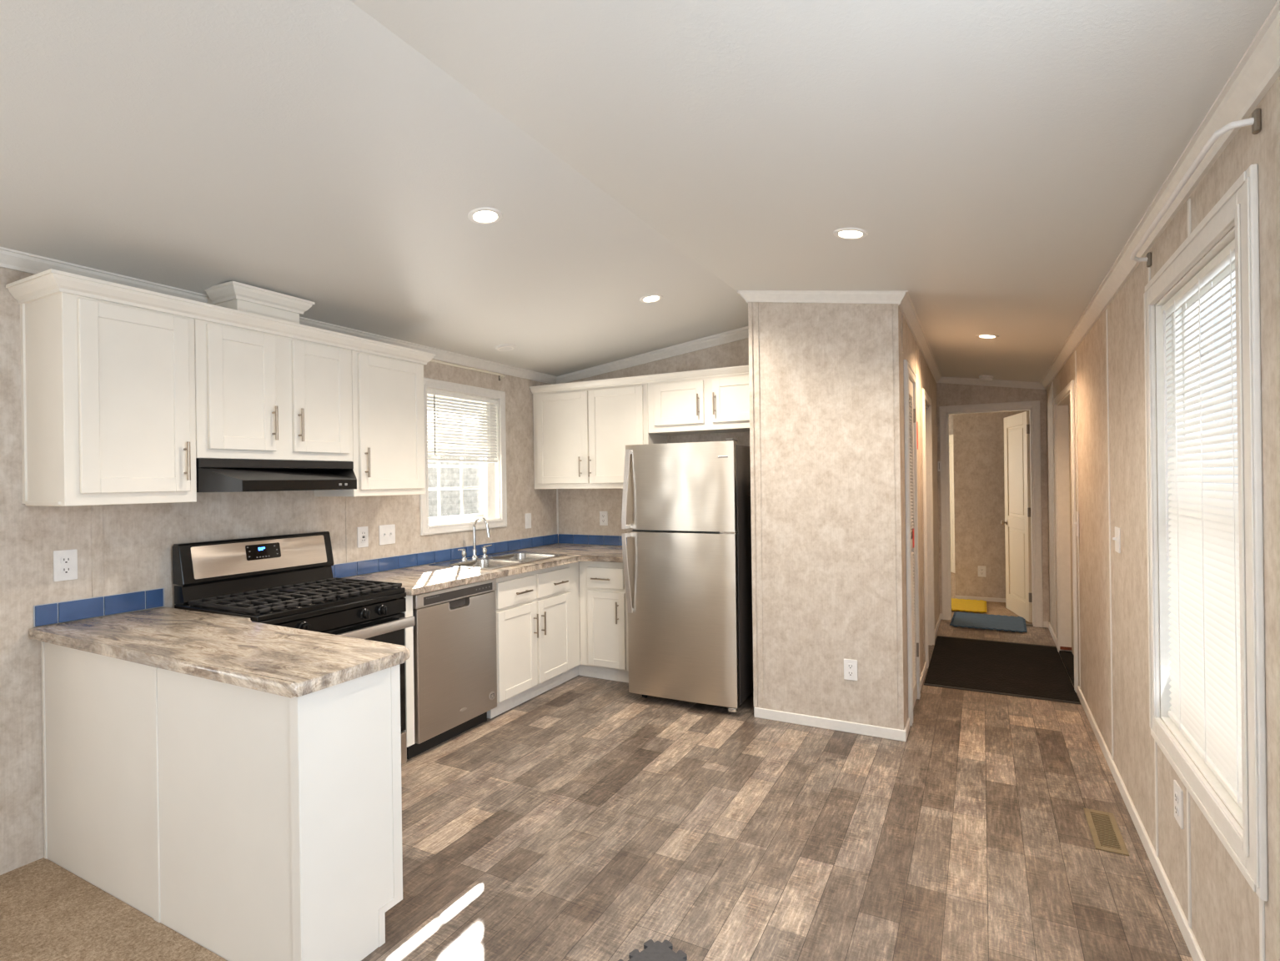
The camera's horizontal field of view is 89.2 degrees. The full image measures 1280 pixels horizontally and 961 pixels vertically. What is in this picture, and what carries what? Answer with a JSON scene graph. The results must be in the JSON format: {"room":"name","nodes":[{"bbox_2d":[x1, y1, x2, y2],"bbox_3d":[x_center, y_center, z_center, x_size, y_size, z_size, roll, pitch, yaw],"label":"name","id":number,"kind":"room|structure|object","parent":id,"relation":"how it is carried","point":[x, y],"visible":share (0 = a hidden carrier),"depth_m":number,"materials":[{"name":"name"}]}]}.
{"room":"kitchen","nodes":[
{"label":"kitchen","id":0,"kind":"room"},
{"bbox_2d":[0,857,227,960],"bbox_3d":[-2.631,1.511,0.238,1.595,0.072,4.350,-1,0,28],"label":"floor","id":1,"kind":"structure","parent":0,"point":[48,912],"depth_m":2.13,"materials":[{"name":"beige carpet"}]},
{"bbox_2d":[0,266,557,874],"bbox_3d":[-2.566,0.305,2.234,0.120,2.359,7.960,-1,0,28],"label":"wall","id":2,"kind":"structure","parent":0,"point":[139,539],"depth_m":2.73,"materials":[{"name":"paint"}]},
{"bbox_2d":[53,548,77,581],"bbox_3d":[-2.300,0.339,2.601,0.010,0.122,0.076,-1,0,28],"label":"outlet","id":3,"kind":"object","parent":2,"relation":"attached to","point":[65,561],"visible":1,"depth_m":2.60,"materials":[{"name":"white plastic"}]},
{"bbox_2d":[60,566,71,573],"bbox_3d":[-2.297,0.359,2.599,0.003,0.029,0.034,-1,0,28],"label":"receptacle","id":4,"kind":"object","parent":3,"relation":"attached to","point":[64,569],"depth_m":2.60,"materials":[{"name":"white plastic"}]},
{"bbox_2d":[60,556,71,563],"bbox_3d":[-2.297,0.319,2.599,0.003,0.029,0.034,-1,0,28],"label":"receptacle","id":5,"kind":"object","parent":3,"relation":"attached to","point":[64,559],"depth_m":2.60,"materials":[{"name":"white plastic"}]},
{"bbox_2d":[90,504,104,597],"bbox_3d":[-2.259,-0.159,2.696,0.004,1.280,0.040,-1,0,28],"label":"trim","id":6,"kind":"structure","parent":2,"relation":"attached to","point":[97,524],"depth_m":2.69,"materials":[{"name":"paper"}]},
{"bbox_2d":[33,587,164,627],"bbox_3d":[-2.238,0.524,2.711,0.012,0.083,0.453,-1,0,28],"label":"tile backsplash","id":7,"kind":"structure","parent":2,"relation":"attached to","point":[80,609],"depth_m":2.68,"materials":[{"name":"tile"}]},
{"bbox_2d":[20,292,196,506],"bbox_3d":[-2.099,-0.297,2.600,0.381,0.780,0.455,-1,0,28],"label":"upper cabinet","id":8,"kind":"object","parent":2,"relation":"attached to","point":[107,389],"visible":0.99,"depth_m":2.47,"materials":[{"name":"white paint"}]},
{"bbox_2d":[5,268,435,364],"bbox_3d":[-1.809,-0.715,3.168,0.371,0.064,1.814,-1,0,28],"label":"crown molding","id":9,"kind":"structure","parent":8,"relation":"attached to","point":[50,282],"depth_m":2.69,"materials":[{"name":"white paint"}]},
{"bbox_2d":[194,318,352,461],"bbox_3d":[-1.814,-0.393,3.144,0.381,0.595,0.770,-1,0,28],"label":"upper cabinet","id":10,"kind":"object","parent":2,"relation":"attached to","point":[259,395],"visible":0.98,"depth_m":3.00,"materials":[{"name":"white paint"}]},
{"bbox_2d":[204,281,314,323],"bbox_3d":[-1.857,-0.789,3.138,0.316,0.197,0.401,-1,0,28],"label":"chase","id":11,"kind":"object","parent":10,"relation":"on","point":[231,294],"visible":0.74,"depth_m":3.02,"materials":[{"name":"white paint"}]},
{"bbox_2d":[195,457,356,491],"bbox_3d":[-1.725,-0.024,3.098,0.462,0.144,0.760,-1,0,28],"label":"range hood","id":12,"kind":"object","parent":10,"relation":"attached to","point":[213,474],"visible":0.94,"depth_m":2.93,"materials":[{"name":"black metal"}]},
{"bbox_2d":[0,246,557,384],"bbox_3d":[-2.533,-0.844,2.140,0.055,0.088,7.840,-1,0,28],"label":"trim","id":13,"kind":"structure","parent":2,"relation":"attached to","point":[10,258],"depth_m":3.00,"materials":[{"name":"paint"}]},
{"bbox_2d":[345,496,352,562],"bbox_3d":[-1.696,-0.168,3.767,0.004,1.280,0.040,-1,0,28],"label":"trim","id":14,"kind":"structure","parent":2,"relation":"attached to","point":[348,499],"depth_m":3.77,"materials":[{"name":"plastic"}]},
{"bbox_2d":[356,526,368,547],"bbox_3d":[-1.642,0.335,3.850,0.010,0.122,0.074,-1,0,28],"label":"outlet","id":15,"kind":"object","parent":2,"relation":"attached to","point":[363,531],"visible":1,"depth_m":3.85,"materials":[{"name":"white plastic"}]},
{"bbox_2d":[314,350,425,496],"bbox_3d":[-1.516,-0.305,3.707,0.381,0.780,0.498,-1,0,28],"label":"upper cabinet","id":16,"kind":"object","parent":2,"relation":"attached to","point":[388,399],"visible":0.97,"depth_m":3.60,"materials":[{"name":"white paint"}]},
{"bbox_2d":[378,523,395,544],"bbox_3d":[-1.554,0.334,4.005,0.020,0.120,0.120,-1,0,28],"label":"light switch","id":17,"kind":"object","parent":2,"relation":"attached to","point":[387,532],"visible":1,"depth_m":4.00,"materials":[{"name":"white plastic"}]},
{"bbox_2d":[331,533,557,577],"bbox_3d":[-1.234,0.509,4.617,0.012,0.083,2.259,-1,0,28],"label":"tile backsplash","id":18,"kind":"structure","parent":2,"relation":"attached to","point":[366,566],"depth_m":4.29,"materials":[{"name":"tile"}]},
{"bbox_2d":[419,376,506,535],"bbox_3d":[-1.285,-0.161,4.647,0.131,1.039,0.864,-1,0,28],"label":"window","id":19,"kind":"structure","parent":2,"relation":"in","point":[492,474],"depth_m":4.77,"materials":[{"name":"white paint"}]},
{"bbox_2d":[426,389,497,462],"bbox_3d":[-1.257,-0.371,4.630,0.041,0.475,0.718,-1,0,28],"label":"window blind","id":20,"kind":"object","parent":19,"relation":"attached to","point":[431,450],"visible":0.88,"depth_m":4.61,"materials":[{"name":"white plastic"}]},
{"bbox_2d":[430,359,504,381],"bbox_3d":[-1.251,-0.781,4.557,0.070,0.045,0.906,-1,0,28],"label":"curtain rod","id":21,"kind":"object","parent":2,"relation":"attached to","point":[500,375],"visible":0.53,"depth_m":4.58,"materials":[{"name":"metal"}]},
{"bbox_2d":[525,512,531,528],"bbox_3d":[-0.903,0.326,5.254,0.009,0.122,0.076,-1,0,28],"label":"light switch","id":22,"kind":"object","parent":2,"relation":"attached to","point":[528,515],"visible":1,"depth_m":5.25,"materials":[{"name":"white plastic"}]},
{"bbox_2d":[556,488,558,535],"bbox_3d":[-0.713,0.268,5.614,0.012,0.420,0.012,-1,0,28],"label":"trim","id":23,"kind":"structure","parent":2,"relation":"attached to","point":[557,499],"depth_m":5.61,"materials":[{"name":"paint"}]},
{"bbox_2d":[0,0,1277,381],"bbox_3d":[0.740,-1.056,4.337,4.045,0.400,15.020,-1,0,28],"label":"ceiling","id":24,"kind":"structure","parent":0,"point":[996,160],"depth_m":2.02,"materials":[{"name":"white paint"}]},
{"bbox_2d":[467,206,502,224],"bbox_3d":[-0.629,-1.074,2.640,0.139,0.023,0.140,-1,0,28],"label":"recessed light","id":25,"kind":"object","parent":24,"relation":"in","point":[484,215],"visible":1,"depth_m":2.63,"materials":[{"name":"white paint"}]},
{"bbox_2d":[493,343,517,351],"bbox_3d":[-0.932,-0.918,4.495,0.154,0.030,0.156,-1,0,28],"label":"ceiling vent","id":26,"kind":"object","parent":24,"relation":"in","point":[504,347],"visible":1,"depth_m":4.47,"materials":[{"name":"white paint"}]},
{"bbox_2d":[639,293,662,302],"bbox_3d":[0.068,-1.089,3.889,0.139,0.023,0.140,-1,0,28],"label":"recessed light","id":27,"kind":"object","parent":24,"relation":"in","point":[650,298],"visible":1,"depth_m":3.88,"materials":[{"name":"white paint"}]},
{"bbox_2d":[833,227,868,239],"bbox_3d":[0.878,-1.029,2.708,0.138,0.025,0.140,-1,0,28],"label":"recessed light","id":28,"kind":"object","parent":24,"relation":"in","point":[843,233],"visible":1,"depth_m":2.70,"materials":[{"name":"white paint"}]},
{"bbox_2d":[978,375,993,381],"bbox_3d":[3.267,-0.965,6.127,0.125,0.060,0.124,-1,0,28],"label":"smoke detector","id":29,"kind":"object","parent":24,"relation":"attached to","point":[983,378],"visible":1,"depth_m":6.09,"materials":[{"name":"white plastic"}]},
{"bbox_2d":[975,333,998,338],"bbox_3d":[2.341,-0.971,4.375,0.138,0.025,0.140,-1,0,28],"label":"recessed light","id":30,"kind":"object","parent":24,"relation":"in","point":[982,335],"visible":1,"depth_m":4.37,"materials":[{"name":"white paint"}]},
{"bbox_2d":[557,337,749,643],"bbox_3d":[0.201,0.138,5.207,2.012,2.615,0.120,-1,0,28],"label":"wall","id":31,"kind":"structure","parent":0,"point":[579,509],"depth_m":5.33,"materials":[{"name":"paint"}]},
{"bbox_2d":[558,533,627,546],"bbox_3d":[-0.246,0.496,5.370,1.031,0.083,0.012,-1,0,28],"label":"tile backsplash","id":32,"kind":"structure","parent":31,"relation":"attached to","point":[563,538],"depth_m":5.45,"materials":[{"name":"tile"}]},
{"bbox_2d":[532,382,667,488],"bbox_3d":[-0.343,-0.334,5.203,1.056,0.795,0.386,-1,0,28],"label":"upper cabinet","id":33,"kind":"object","parent":31,"relation":"attached to","point":[581,437],"visible":0.89,"depth_m":5.07,"materials":[{"name":"white paint"}]},
{"bbox_2d":[529,365,748,393],"bbox_3d":[-0.002,-0.750,4.844,2.008,0.054,0.038,-1,0,28],"label":"crown molding","id":34,"kind":"structure","parent":33,"relation":"attached to","point":[742,369],"depth_m":4.82,"materials":[{"name":"white paint"}]},
{"bbox_2d":[599,511,607,525],"bbox_3d":[-0.303,0.315,5.400,0.076,0.118,0.010,-1,0,28],"label":"outlet","id":35,"kind":"object","parent":31,"relation":"attached to","point":[603,514],"visible":1,"depth_m":5.40,"materials":[{"name":"white plastic"}]},
{"bbox_2d":[556,326,748,383],"bbox_3d":[0.144,-1.001,5.129,2.012,0.334,0.055,-1,0,28],"label":"trim","id":36,"kind":"structure","parent":31,"relation":"attached to","point":[742,333],"depth_m":5.11,"materials":[{"name":"paint"}]},
{"bbox_2d":[647,373,749,435],"bbox_3d":[0.542,-0.551,4.736,0.947,0.385,0.386,-1,0,28],"label":"upper cabinet","id":37,"kind":"object","parent":31,"relation":"attached to","point":[720,404],"visible":0.84,"depth_m":4.63,"materials":[{"name":"white paint"}]},
{"bbox_2d":[361,572,1193,960],"bbox_3d":[0.837,1.464,4.317,3.935,0.066,14.800,-1,0,28],"label":"floor","id":38,"kind":"structure","parent":0,"point":[588,818],"depth_m":2.62,"materials":[{"name":"brown laminate"}]},
{"bbox_2d":[40,641,402,960],"bbox_3d":[-1.535,1.034,2.360,1.567,0.874,0.438,-1,0,28],"label":"base cabinet","id":39,"kind":"object","parent":38,"relation":"on","point":[248,824],"visible":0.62,"depth_m":2.02,"materials":[{"name":"white paint"}]},
{"bbox_2d":[29,607,410,697],"bbox_3d":[-1.531,0.576,2.335,1.608,0.038,0.482,-1,0,28],"label":"countertop","id":40,"kind":"structure","parent":39,"relation":"on","point":[290,662],"depth_m":2.16,"materials":[{"name":"laminate"}]},
{"bbox_2d":[172,531,414,764],"bbox_3d":[-1.615,0.875,3.100,0.694,1.193,0.766,-1,0,28],"label":"gas range","id":41,"kind":"object","parent":38,"relation":"on","point":[288,580],"visible":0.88,"depth_m":3.08,"materials":[{"name":"black metal"}]},
{"bbox_2d":[174,582,406,624],"bbox_3d":[-1.641,0.574,3.111,0.623,0.048,0.766,-1,0,28],"label":"cooktop","id":42,"kind":"object","parent":41,"relation":"in","point":[302,612],"depth_m":2.94,"materials":[{"name":"black metal"}]},
{"bbox_2d":[401,595,414,760],"bbox_3d":[-1.462,1.031,3.493,0.625,0.876,0.050,-1,0,28],"label":"filler panel","id":43,"kind":"object","parent":38,"relation":"on","point":[409,633],"visible":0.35,"depth_m":3.35,"materials":[{"name":"white paint"}]},
{"bbox_2d":[406,578,496,758],"bbox_3d":[-1.274,1.032,3.801,0.589,0.870,0.642,-1,0,28],"label":"dishwasher","id":44,"kind":"object","parent":38,"relation":"on","point":[454,628],"visible":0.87,"depth_m":3.63,"materials":[{"name":"metal"}]},
{"bbox_2d":[486,561,580,717],"bbox_3d":[-0.893,1.024,4.524,0.651,0.874,0.978,-1,0,28],"label":"base cabinet","id":45,"kind":"object","parent":38,"relation":"on","point":[538,645],"visible":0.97,"depth_m":4.31,"materials":[{"name":"white paint"}]},
{"bbox_2d":[346,543,622,595],"bbox_3d":[-0.774,0.565,4.375,1.048,0.038,2.262,-1,0,28],"label":"countertop","id":46,"kind":"structure","parent":45,"relation":"on","point":[426,578],"depth_m":3.98,"materials":[{"name":"laminate"}]},
{"bbox_2d":[457,516,491,561],"bbox_3d":[-1.118,0.399,4.524,0.158,0.294,0.336,-1,0,28],"label":"faucet","id":47,"kind":"object","parent":46,"relation":"on","point":[474,556],"visible":1,"depth_m":4.53,"materials":[{"name":"silver metal"}]},
{"bbox_2d":[428,551,567,569],"bbox_3d":[-0.951,0.629,4.478,0.540,0.170,0.860,-1,0,28],"label":"sink","id":48,"kind":"object","parent":46,"relation":"in","point":[498,560],"visible":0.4,"depth_m":4.49,"materials":[{"name":"metal"}]},
{"bbox_2d":[578,560,628,682],"bbox_3d":[-0.155,1.014,4.945,0.475,0.874,0.646,-1,0,28],"label":"base cabinet","id":49,"kind":"object","parent":38,"relation":"on","point":[603,601],"visible":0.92,"depth_m":4.69,"materials":[{"name":"white paint"}]},
{"bbox_2d":[617,938,687,960],"bbox_3d":[0.037,1.443,1.601,0.650,0.012,0.650,-1,0,-42],"label":"foam mat","id":50,"kind":"object","parent":38,"relation":"on","point":[656,951],"visible":1,"depth_m":1.97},
{"bbox_2d":[621,438,753,712],"bbox_3d":[0.408,0.594,4.440,0.744,1.698,0.874,-1,0,26],"label":"refrigerator","id":51,"kind":"object","parent":38,"relation":"on","point":[686,506],"visible":0.94,"depth_m":4.10,"materials":[{"name":"metal"}]},
{"bbox_2d":[948,434,954,572],"bbox_3d":[4.682,0.346,9.888,0.142,2.050,0.732,-1,0,6],"label":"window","id":52,"kind":"structure","parent":38,"relation":"on","point":[951,437],"depth_m":9.68,"materials":[{"name":"beige paint"}]},
{"bbox_2d":[951,597,986,612],"bbox_3d":[3.498,1.372,7.199,0.610,0.012,0.700,-1,0,28],"label":"foam mat","id":53,"kind":"object","parent":38,"relation":"on","point":[974,605],"visible":0.53,"depth_m":7.10,"materials":[{"name":"yellow plastic"}]},
{"bbox_2d":[949,611,1027,632],"bbox_3d":[3.427,1.386,6.391,0.640,0.012,0.700,-1,0,29],"label":"foam mat","id":54,"kind":"object","parent":38,"relation":"on","point":[998,622],"visible":1,"depth_m":6.34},
{"bbox_2d":[923,635,1080,704],"bbox_3d":[2.736,1.407,4.989,0.910,0.007,1.560,-1,0,28],"label":"door mat","id":55,"kind":"object","parent":38,"relation":"on","point":[1014,669],"visible":1,"depth_m":4.83,"materials":[{"name":"black fabric"}]},
{"bbox_2d":[1083,808,1129,855],"bbox_3d":[1.888,1.420,2.636,0.106,0.006,0.345,-1,0,28],"label":"floor vent","id":56,"kind":"object","parent":38,"relation":"in","point":[1106,838],"visible":1,"depth_m":2.62,"materials":[{"name":"beige metal"}]},
{"bbox_2d":[752,301,888,727],"bbox_3d":[1.042,0.132,3.820,0.768,2.605,0.090,-1,0,28],"label":"wall","id":57,"kind":"structure","parent":0,"point":[821,369],"depth_m":3.76,"materials":[{"name":"paint"}]},
{"bbox_2d":[747,301,757,707],"bbox_3d":[0.687,0.142,3.953,0.024,2.475,0.006,-1,0,28],"label":"trim","id":58,"kind":"structure","parent":57,"relation":"attached to","point":[750,303],"depth_m":3.95,"materials":[{"name":"wood"}]},
{"bbox_2d":[752,301,763,707],"bbox_3d":[0.719,0.150,3.938,0.032,2.458,0.004,-1,0,28],"label":"trim","id":59,"kind":"structure","parent":57,"relation":"attached to","point":[755,310],"depth_m":3.94,"materials":[{"name":"wood"}]},
{"bbox_2d":[737,290,907,303],"bbox_3d":[1.027,-1.075,3.737,0.957,0.227,0.055,-1,0,28],"label":"trim","id":60,"kind":"structure","parent":57,"relation":"attached to","point":[775,296],"depth_m":3.72,"materials":[{"name":"paint"}]},
{"bbox_2d":[753,707,906,741],"bbox_3d":[1.077,1.404,3.754,0.860,0.060,0.012,-1,0,28],"label":"baseboard","id":61,"kind":"structure","parent":57,"relation":"attached to","point":[811,720],"depth_m":3.73,"materials":[{"name":"white paint"}]},
{"bbox_2d":[843,658,857,680],"bbox_3d":[1.196,1.076,3.690,0.074,0.117,0.010,-1,0,28],"label":"outlet","id":62,"kind":"object","parent":57,"relation":"attached to","point":[850,665],"visible":1,"depth_m":3.69,"materials":[{"name":"white plastic"}]},
{"bbox_2d":[886,303,898,728],"bbox_3d":[1.392,0.198,3.583,0.032,2.343,0.004,-1,0,28],"label":"trim","id":63,"kind":"structure","parent":57,"relation":"attached to","point":[889,307],"depth_m":3.58,"materials":[{"name":"wood"}]},
{"bbox_2d":[882,303,939,729],"bbox_3d":[2.193,0.179,5.096,0.080,2.478,3.420,-1,0,28],"label":"wall","id":64,"kind":"structure","parent":0,"point":[928,383],"depth_m":3.63,"materials":[{"name":"paint"}]},
{"bbox_2d":[903,717,909,738],"bbox_3d":[1.504,1.398,3.655,0.012,0.060,0.210,-1,0,28],"label":"baseboard","id":65,"kind":"structure","parent":64,"relation":"attached to","point":[907,725],"depth_m":3.65,"materials":[{"name":"white paint"}]},
{"bbox_2d":[903,359,920,725],"bbox_3d":[1.691,0.360,4.029,0.021,2.130,0.580,-1,0,28],"label":"trim","id":66,"kind":"structure","parent":64,"relation":"attached to","point":[909,373],"depth_m":3.78,"materials":[{"name":"white paint"}]},
{"bbox_2d":[908,378,918,709],"bbox_3d":[1.680,0.391,4.040,0.050,2.040,0.442,-1,0,28],"label":"door","id":67,"kind":"structure","parent":64,"relation":"in","point":[911,411],"depth_m":4.18,"materials":[{"name":"white paint"}]},
{"bbox_2d":[898,291,942,382],"bbox_3d":[2.224,-1.018,5.040,0.055,0.088,3.475,-1,0,28],"label":"trim","id":68,"kind":"structure","parent":64,"relation":"attached to","point":[906,307],"depth_m":4.38,"materials":[{"name":"paint"}]},
{"bbox_2d":[918,349,924,664],"bbox_3d":[2.077,0.200,4.785,0.004,2.320,0.040,-1,0,28],"label":"trim","id":69,"kind":"structure","parent":64,"relation":"attached to","point":[919,349],"depth_m":4.77,"materials":[{"name":"wood"}]},
{"bbox_2d":[919,661,926,688],"bbox_3d":[1.995,1.391,4.588,0.012,0.060,0.640,-1,0,28],"label":"baseboard","id":70,"kind":"structure","parent":64,"relation":"attached to","point":[924,670],"depth_m":4.61,"materials":[{"name":"white paint"}]},
{"bbox_2d":[921,387,934,667],"bbox_3d":[2.342,0.358,5.268,0.019,2.116,0.832,-1,0,28],"label":"trim","id":71,"kind":"structure","parent":64,"relation":"attached to","point":[925,397],"depth_m":4.94,"materials":[{"name":"white paint"}]},
{"bbox_2d":[924,401,932,645],"bbox_3d":[2.299,0.392,5.291,0.080,2.050,0.700,-1,0,28],"label":"door","id":72,"kind":"structure","parent":64,"relation":"attached to","point":[926,407],"depth_m":5.58,"materials":[{"name":"white paint"}]},
{"bbox_2d":[948,414,953,435],"bbox_3d":[4.521,0.077,10.787,3.150,2.615,0.100,-1,0,28],"label":"wall","id":73,"kind":"structure","parent":0,"point":[951,416],"depth_m":10.46,"materials":[{"name":"paint"}]},
{"bbox_2d":[953,410,1029,597],"bbox_3d":[4.079,0.161,7.466,0.840,2.460,0.090,-1,0,28],"label":"wall","id":74,"kind":"structure","parent":0,"point":[978,438],"depth_m":7.50,"materials":[{"name":"paint"}]},
{"bbox_2d":[955,595,1005,602],"bbox_3d":[4.072,1.367,7.421,0.840,0.050,0.012,-1,0,28],"label":"baseboard","id":75,"kind":"structure","parent":74,"relation":"attached to","point":[987,599],"depth_m":7.48,"materials":[{"name":"white paint"}]},
{"bbox_2d":[977,565,986,577],"bbox_3d":[3.943,1.048,7.488,0.085,0.125,0.010,-1,0,28],"label":"outlet","id":76,"kind":"object","parent":74,"relation":"attached to","point":[981,569],"visible":1,"depth_m":7.49,"materials":[{"name":"white plastic"}]},
{"bbox_2d":[936,382,1049,621],"bbox_3d":[3.431,0.157,6.434,1.025,2.488,0.100,-1,0,28],"label":"wall","id":77,"kind":"structure","parent":0,"point":[947,394],"depth_m":6.29,"materials":[{"name":"paint"}]},
{"bbox_2d":[938,400,1043,627],"bbox_3d":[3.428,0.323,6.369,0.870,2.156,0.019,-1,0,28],"label":"trim","id":78,"kind":"structure","parent":77,"relation":"attached to","point":[1035,404],"depth_m":6.25,"materials":[{"name":"white paint"}]},
{"bbox_2d":[938,376,1046,389],"bbox_3d":[3.415,-0.970,6.346,0.945,0.231,0.055,-1,0,28],"label":"trim","id":79,"kind":"structure","parent":77,"relation":"attached to","point":[1026,384],"depth_m":6.33,"materials":[{"name":"paint"}]},
{"bbox_2d":[1000,411,1032,622],"bbox_3d":[3.885,0.352,6.678,0.142,2.060,0.747,-1,0,14],"label":"door","id":80,"kind":"structure","parent":77,"relation":"in","point":[1016,427],"depth_m":6.62,"materials":[{"name":"beige paint"}]},
{"bbox_2d":[1046,75,1279,960],"bbox_3d":[2.500,0.248,3.433,0.120,2.333,14.800,-1,0,28],"label":"wall","id":81,"kind":"structure","parent":0,"point":[1225,907],"depth_m":2.50,"materials":[{"name":"paint"}]},
{"bbox_2d":[1048,621,1057,647],"bbox_3d":[3.668,1.368,5.764,0.012,0.060,0.880,-1,0,28],"label":"baseboard","id":82,"kind":"structure","parent":81,"relation":"attached to","point":[1052,633],"depth_m":5.74,"materials":[{"name":"white paint"}]},
{"bbox_2d":[1052,381,1056,636],"bbox_3d":[3.562,0.244,5.585,0.005,2.190,0.018,-1,0,28],"label":"trim","id":83,"kind":"structure","parent":81,"relation":"attached to","point":[1052,381],"depth_m":5.58,"materials":[{"name":"white paint"}]},
{"bbox_2d":[1056,391,1071,647],"bbox_3d":[3.213,0.394,4.787,0.124,2.020,1.060,-1,0,28],"label":"door","id":84,"kind":"structure","parent":81,"relation":"attached to","point":[1062,421],"depth_m":5.26,"materials":[{"name":"white paint"}]},
{"bbox_2d":[1054,379,1078,692],"bbox_3d":[3.153,0.368,4.819,0.019,2.075,1.170,-1,0,28],"label":"trim","id":85,"kind":"structure","parent":81,"relation":"attached to","point":[1070,387],"depth_m":4.32,"materials":[{"name":"white paint"}]},
{"bbox_2d":[1068,403,1074,654],"bbox_3d":[3.222,0.390,4.782,0.102,1.988,1.036,-1,0,28],"label":"door","id":86,"kind":"structure","parent":81,"relation":"in","point":[1069,405],"depth_m":5.18,"materials":[{"name":"beige paint"}]},
{"bbox_2d":[1074,511,1079,536],"bbox_3d":[2.816,0.280,4.193,0.022,0.160,0.070,-1,0,28],"label":"light switch","id":87,"kind":"object","parent":81,"relation":"attached to","point":[1077,512],"visible":1,"depth_m":4.16,"materials":[{"name":"white plastic"}]},
{"bbox_2d":[1074,350,1080,688],"bbox_3d":[2.836,0.255,4.205,0.005,2.190,0.018,-1,0,28],"label":"trim","id":88,"kind":"structure","parent":81,"relation":"attached to","point":[1075,350],"depth_m":4.20,"materials":[{"name":"white paint"}]},
{"bbox_2d":[1105,308,1114,759],"bbox_3d":[2.286,0.263,3.161,0.005,2.190,0.018,-1,0,28],"label":"trim","id":89,"kind":"structure","parent":81,"relation":"attached to","point":[1106,329],"depth_m":3.15,"materials":[{"name":"white paint"}]},
{"bbox_2d":[1112,526,1120,552],"bbox_3d":[2.181,0.271,2.979,0.022,0.115,0.100,-1,0,28],"label":"light switch","id":90,"kind":"object","parent":81,"relation":"attached to","point":[1117,538],"visible":1,"depth_m":2.96,"materials":[{"name":"white plastic"}]},
{"bbox_2d":[1077,685,1205,960],"bbox_3d":[0.946,1.407,0.592,0.012,0.060,8.310,-1,0,28],"label":"baseboard","id":91,"kind":"structure","parent":81,"relation":"attached to","point":[1197,954],"depth_m":2.43,"materials":[{"name":"white paint"}]},
{"bbox_2d":[1154,739,1158,856],"bbox_3d":[1.877,1.143,2.360,0.005,0.440,0.018,-1,0,28],"label":"trim","id":92,"kind":"structure","parent":81,"relation":"attached to","point":[1155,742],"depth_m":2.35,"materials":[{"name":"white paint"}]},
{"bbox_2d":[1039,0,1279,388],"bbox_3d":[1.391,-0.875,1.544,0.055,0.088,10.440,-1,0,28],"label":"trim","id":93,"kind":"structure","parent":81,"relation":"attached to","point":[1258,68],"depth_m":1.72,"materials":[{"name":"paint"}]},
{"bbox_2d":[1173,779,1183,828],"bbox_3d":[1.730,1.041,2.090,0.010,0.122,0.090,-1,0,28],"label":"outlet","id":94,"kind":"object","parent":81,"relation":"attached to","point":[1178,792],"visible":1,"depth_m":2.08,"materials":[{"name":"white plastic"}]},
{"bbox_2d":[1186,788,1191,928],"bbox_3d":[1.681,1.146,1.988,0.005,0.440,0.018,-1,0,28],"label":"trim","id":95,"kind":"structure","parent":81,"relation":"attached to","point":[1188,823],"depth_m":1.98,"materials":[{"name":"white paint"}]},
{"bbox_2d":[1187,198,1191,236],"bbox_3d":[1.611,-0.763,1.904,0.005,0.120,0.018,-1,0,28],"label":"trim","id":96,"kind":"structure","parent":81,"relation":"attached to","point":[1189,222],"depth_m":1.90,"materials":[{"name":"white paint"}]},
{"bbox_2d":[1129,108,1261,267],"bbox_3d":[1.570,-0.792,1.899,0.071,0.050,1.055,-1,0,28],"label":"curtain rod","id":97,"kind":"object","parent":81,"relation":"attached to","point":[1255,121],"visible":1,"depth_m":1.63,"materials":[{"name":"white plastic"}]},
{"bbox_2d":[1143,163,1268,901],"bbox_3d":[1.666,0.111,1.884,0.129,1.636,1.061,-1,0,28],"label":"window","id":98,"kind":"structure","parent":81,"relation":"in","point":[1238,208],"depth_m":1.60,"materials":[{"name":"white paint"}]},
{"bbox_2d":[1161,238,1242,809],"bbox_3d":[1.648,0.109,1.894,0.041,1.435,0.869,-1,0,28],"label":"window blind","id":99,"kind":"object","parent":98,"relation":"attached to","point":[1205,653],"visible":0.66,"depth_m":1.89,"materials":[{"name":"white plastic"}]},
{"bbox_2d":[1259,898,1264,960],"bbox_3d":[1.406,1.135,1.466,0.005,0.470,0.018,-1,0,28],"label":"trim","id":100,"kind":"structure","parent":81,"relation":"attached to","point":[1262,914],"depth_m":1.46,"materials":[{"name":"white paint"}]},
{"label":"outside","id":101,"kind":"structure","parent":0,"visible":0},
{"bbox_3d":[-16.875,2.430,14.550,36.525,0.300,70.000,-1,0,28],"label":"ground","id":102,"kind":"structure","parent":101,"visible":0},
{"bbox_2d":[426,410,480,517],"bbox_3d":[-6.402,0.135,14.671,3.800,4.000,32.800,-1,0,28],"label":"home","id":103,"kind":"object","parent":102,"relation":"on","point":[449,476],"visible":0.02,"depth_m":15.30,"materials":[{"name":"grey"}]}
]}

